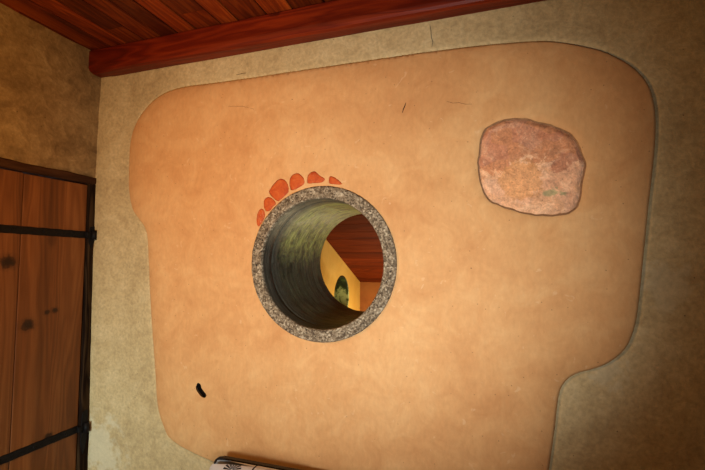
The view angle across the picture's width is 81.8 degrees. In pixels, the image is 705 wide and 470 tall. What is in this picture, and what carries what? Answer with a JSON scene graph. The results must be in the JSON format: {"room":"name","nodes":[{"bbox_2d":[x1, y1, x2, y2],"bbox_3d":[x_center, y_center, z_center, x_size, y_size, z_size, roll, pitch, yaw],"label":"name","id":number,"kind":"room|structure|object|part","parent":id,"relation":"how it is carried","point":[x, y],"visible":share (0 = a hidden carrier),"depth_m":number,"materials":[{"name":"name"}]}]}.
{"room":"traditional dwelling","nodes":[
{"label":"traditional dwelling","id":0,"kind":"room"},
{"bbox_2d":[0,3,100,177],"bbox_3d":[-2.400,0.117,1.219,0.357,3.085,3.350,-1,-3,18],"label":"wall","id":1,"kind":"structure","parent":0,"point":[50,96],"depth_m":2.43,"materials":[{"name":"paint"}]},
{"bbox_2d":[0,157,95,184],"bbox_3d":[-1.980,-0.391,2.269,0.215,0.056,1.066,-1,-3,18],"label":"trim","id":2,"kind":"structure","parent":1,"relation":"attached to","point":[8,164],"depth_m":2.42,"materials":[{"name":"brown wood"}]},
{"bbox_2d":[0,169,96,469],"bbox_3d":[-1.906,0.665,2.228,0.124,2.049,0.969,-1,-3,18],"label":"door","id":3,"kind":"structure","parent":1,"relation":"in","point":[43,233],"depth_m":2.40,"materials":[{"name":"brown wood"}]},
{"bbox_3d":[-1.732,1.267,2.625,0.009,0.272,0.041,-1,-3,18],"label":"hinge plate","id":4,"kind":"part","parent":3,"relation":"part of","materials":[{"name":"black metal"}]},
{"bbox_3d":[-1.727,0.013,2.697,0.009,0.144,0.041,-1,-3,18],"label":"hinge plate","id":5,"kind":"part","parent":3,"relation":"part of","materials":[{"name":"black metal"}]},
{"bbox_2d":[0,0,331,49],"bbox_3d":[-0.303,-1.357,0.605,4.663,0.031,3.370,-1,-3,18],"label":"ceiling","id":6,"kind":"structure","parent":0,"point":[91,24],"depth_m":2.31,"materials":[{"name":"red wood"}]},
{"bbox_2d":[89,0,545,77],"bbox_3d":[0.270,-1.178,2.091,4.260,0.150,0.106,-1,-3,18],"label":"ceiling beam","id":7,"kind":"structure","parent":6,"relation":"attached to","point":[334,18],"depth_m":2.27,"materials":[{"name":"red wood"}]},
{"bbox_2d":[320,240,359,310],"bbox_3d":[-0.357,0.820,3.877,0.420,2.003,1.545,-1,-3,18],"label":"wall","id":8,"kind":"structure","parent":0,"point":[332,266],"depth_m":3.83,"materials":[{"name":"yellow paint"}]},
{"bbox_2d":[334,276,348,306],"bbox_3d":[-0.294,0.615,4.040,0.406,0.429,0.429,-1,-3,18],"label":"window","id":9,"kind":"structure","parent":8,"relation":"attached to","point":[341,293],"depth_m":4.17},
{"bbox_2d":[326,214,382,281],"bbox_3d":[1.002,0.151,3.574,2.930,0.734,1.745,-1,-3,18],"label":"ceiling","id":10,"kind":"structure","parent":0,"point":[354,239],"depth_m":3.68,"materials":[{"name":"brown wood"}]},
{"bbox_2d":[360,282,380,310],"bbox_3d":[1.241,0.751,4.275,2.930,2.200,0.200,-1,-3,18],"label":"wall","id":11,"kind":"structure","parent":0,"point":[368,290],"depth_m":4.53,"materials":[{"name":"orange paint"}]},
{"bbox_2d":[88,0,704,469],"bbox_3d":[0.266,0.200,2.469,4.540,3.085,0.806,-1,-3,18],"label":"wall","id":12,"kind":"structure","parent":0,"point":[644,408],"depth_m":1.83,"materials":[{"name":"paint"}]},
{"bbox_2d":[75,184,95,469],"bbox_3d":[-1.825,0.705,2.703,0.212,2.084,0.075,-1,-3,18],"label":"trim","id":13,"kind":"structure","parent":12,"relation":"attached to","point":[85,352],"depth_m":2.66,"materials":[{"name":"brown wood"}]},
{"bbox_2d":[252,186,396,342],"bbox_3d":[-0.039,0.174,2.562,0.867,0.839,0.817,-1,-3,18],"label":"pipe","id":14,"kind":"object","parent":12,"relation":"attached to","point":[289,284],"visible":0.87,"depth_m":2.34,"materials":[{"name":"grey stone"}]},
{"bbox_2d":[129,41,655,469],"bbox_3d":[-0.084,0.245,2.176,2.944,2.406,0.039,-1,-3,18],"label":"plaster panel","id":15,"kind":"object","parent":12,"relation":"attached to","point":[490,310],"visible":0.98,"depth_m":2.05,"materials":[{"name":"paint"}]},
{"bbox_2d":[257,209,264,225],"bbox_3d":[-0.521,-0.099,2.340,0.053,0.101,0.038,-1,-3,18],"label":"shard","id":16,"kind":"object","parent":15,"relation":"attached to","point":[261,213],"visible":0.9,"depth_m":2.32},
{"bbox_2d":[264,197,275,210],"bbox_3d":[-0.466,-0.175,2.326,0.077,0.081,0.038,-1,-3,18],"label":"shard","id":17,"kind":"object","parent":15,"relation":"attached to","point":[269,202],"visible":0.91,"depth_m":2.31},
{"bbox_2d":[269,179,288,200],"bbox_3d":[-0.412,-0.254,2.313,0.123,0.125,0.038,-1,-3,18],"label":"shard","id":18,"kind":"object","parent":15,"relation":"attached to","point":[280,188],"visible":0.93,"depth_m":2.29},
{"bbox_2d":[290,173,304,189],"bbox_3d":[-0.304,-0.296,2.280,0.092,0.095,0.038,-1,-3,18],"label":"shard","id":19,"kind":"object","parent":15,"relation":"attached to","point":[296,180],"visible":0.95,"depth_m":2.26},
{"bbox_2d":[307,171,324,183],"bbox_3d":[-0.197,-0.316,2.246,0.105,0.067,0.039,-1,-3,18],"label":"shard","id":20,"kind":"object","parent":15,"relation":"attached to","point":[313,177],"visible":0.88,"depth_m":2.23},
{"bbox_2d":[329,176,341,184],"bbox_3d":[-0.088,-0.294,2.209,0.074,0.048,0.039,-1,-3,18],"label":"shard","id":21,"kind":"object","parent":15,"relation":"attached to","point":[332,180],"visible":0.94,"depth_m":2.19},
{"bbox_2d":[477,118,585,216],"bbox_3d":[0.831,-0.320,1.911,0.469,0.476,0.032,-1,-3,18],"label":"stone","id":22,"kind":"object","parent":15,"relation":"attached to","point":[526,166],"visible":1,"depth_m":1.90,"materials":[{"name":"pink stone"}]},
{"bbox_3d":[-0.335,1.670,0.333,4.790,0.100,3.530,-1,-3,18],"label":"floor","id":23,"kind":"structure","parent":0,"visible":0},
{"bbox_2d":[214,456,300,469],"bbox_3d":[-0.242,1.442,1.778,1.290,0.521,0.545,-1,-3,18],"label":"bench","id":24,"kind":"object","parent":23,"relation":"on","point":[228,458],"visible":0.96,"depth_m":2.15,"materials":[{"name":"brown wood"}]},
{"bbox_2d":[209,460,276,469],"bbox_3d":[-0.465,1.322,2.006,0.594,0.325,0.155,-1,-3,18],"label":"cushion","id":25,"kind":"object","parent":24,"relation":"on","point":[220,464],"visible":1,"depth_m":2.06,"materials":[{"name":"fabric"}]}
]}

